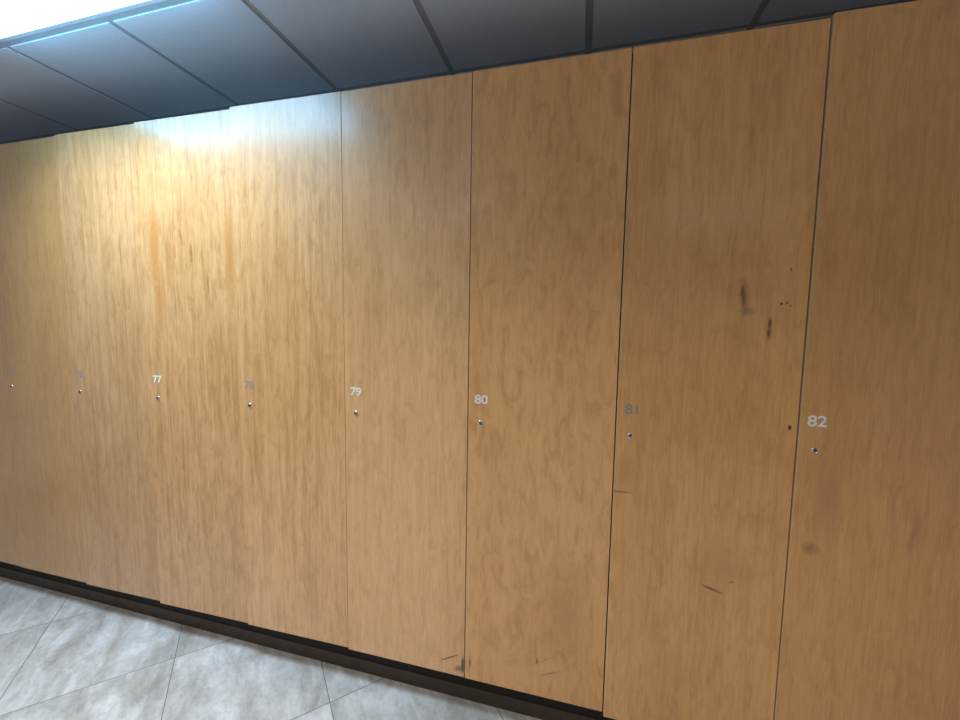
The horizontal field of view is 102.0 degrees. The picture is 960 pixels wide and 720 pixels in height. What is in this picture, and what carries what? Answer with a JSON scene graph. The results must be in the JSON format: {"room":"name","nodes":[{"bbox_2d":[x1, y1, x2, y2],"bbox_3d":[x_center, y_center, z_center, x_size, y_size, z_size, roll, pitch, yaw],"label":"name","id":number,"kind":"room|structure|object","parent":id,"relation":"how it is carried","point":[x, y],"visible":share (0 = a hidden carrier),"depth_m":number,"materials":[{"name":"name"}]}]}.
{"room":"locker room","nodes":[
{"label":"locker room","id":0,"kind":"room"},
{"bbox_2d":[0,576,540,719],"bbox_3d":[-0.979,1.573,0.149,8.125,0.100,4.662,2,5,14],"label":"floor","id":1,"kind":"structure","parent":0,"point":[63,656],"depth_m":1.70,"materials":[{"name":"tile"}]},
{"bbox_2d":[0,561,615,719],"bbox_3d":[-0.738,1.261,2.071,4.730,0.090,0.544,2,5,14],"label":"trim","id":2,"kind":"structure","parent":1,"relation":"on","point":[588,712],"depth_m":1.76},
{"bbox_2d":[0,337,19,565],"bbox_3d":[-2.758,0.004,2.473,0.528,2.284,0.624,2,5,14],"label":"locker","id":3,"kind":"object","parent":2,"relation":"on","point":[9,548],"visible":0.18,"depth_m":2.18,"materials":[{"name":"brown wood"}]},
{"bbox_2d":[0,136,85,582],"bbox_3d":[-2.244,0.024,2.337,0.533,2.284,0.632,2,5,14],"label":"locker","id":4,"kind":"object","parent":2,"relation":"on","point":[34,333],"visible":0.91,"depth_m":2.03,"materials":[{"name":"brown wood"}]},
{"bbox_2d":[54,124,159,600],"bbox_3d":[-1.739,0.042,2.203,0.512,2.286,0.638,2,5,14],"label":"locker","id":5,"kind":"object","parent":2,"relation":"on","point":[97,174],"visible":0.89,"depth_m":1.90,"materials":[{"name":"brown wood"}]},
{"bbox_2d":[134,109,247,622],"bbox_3d":[-1.234,0.061,2.073,0.529,2.285,0.638,2,5,14],"label":"locker","id":6,"kind":"object","parent":2,"relation":"on","point":[184,164],"visible":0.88,"depth_m":1.77,"materials":[{"name":"brown wood"}]},
{"bbox_2d":[230,91,347,646],"bbox_3d":[-0.726,0.079,1.942,0.520,2.288,0.638,2,5,14],"label":"locker","id":7,"kind":"object","parent":2,"relation":"on","point":[286,154],"visible":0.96,"depth_m":1.63,"materials":[{"name":"brown wood"}]},
{"bbox_2d":[341,72,472,676],"bbox_3d":[-0.220,0.099,1.815,0.522,2.284,0.632,2,5,14],"label":"locker","id":8,"kind":"object","parent":2,"relation":"on","point":[407,146],"visible":0.95,"depth_m":1.50,"materials":[{"name":"brown wood"}]},
{"bbox_2d":[465,48,631,711],"bbox_3d":[0.288,0.118,1.685,0.524,2.284,0.631,2,5,14],"label":"locker","id":9,"kind":"object","parent":2,"relation":"on","point":[550,137],"visible":1,"depth_m":1.38,"materials":[{"name":"brown wood"}]},
{"bbox_2d":[602,18,830,719],"bbox_3d":[0.796,0.139,1.550,0.526,2.281,0.639,2,5,14],"label":"locker","id":10,"kind":"object","parent":2,"relation":"on","point":[725,130],"visible":0.98,"depth_m":1.24,"materials":[{"name":"brown wood"}]},
{"bbox_2d":[773,0,959,719],"bbox_3d":[1.306,0.154,1.419,0.526,2.288,0.638,2,5,14],"label":"locker","id":11,"kind":"object","parent":2,"relation":"on","point":[870,621],"visible":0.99,"depth_m":1.13,"materials":[{"name":"brown wood"}]},
{"bbox_2d":[0,0,917,144],"bbox_3d":[-0.936,-1.209,-0.088,7.949,0.039,4.474,2,5,14],"label":"ceiling","id":12,"kind":"structure","parent":0,"point":[169,58],"depth_m":1.64,"materials":[{"name":"tile"}]},
{"bbox_2d":[0,0,166,41],"bbox_3d":[-1.538,-1.316,1.228,1.194,0.194,0.585,2,5,14],"label":"ceiling light","id":13,"kind":"object","parent":12,"relation":"attached to","point":[18,18],"visible":1,"depth_m":1.39,"materials":[{"name":"white"}]}
]}

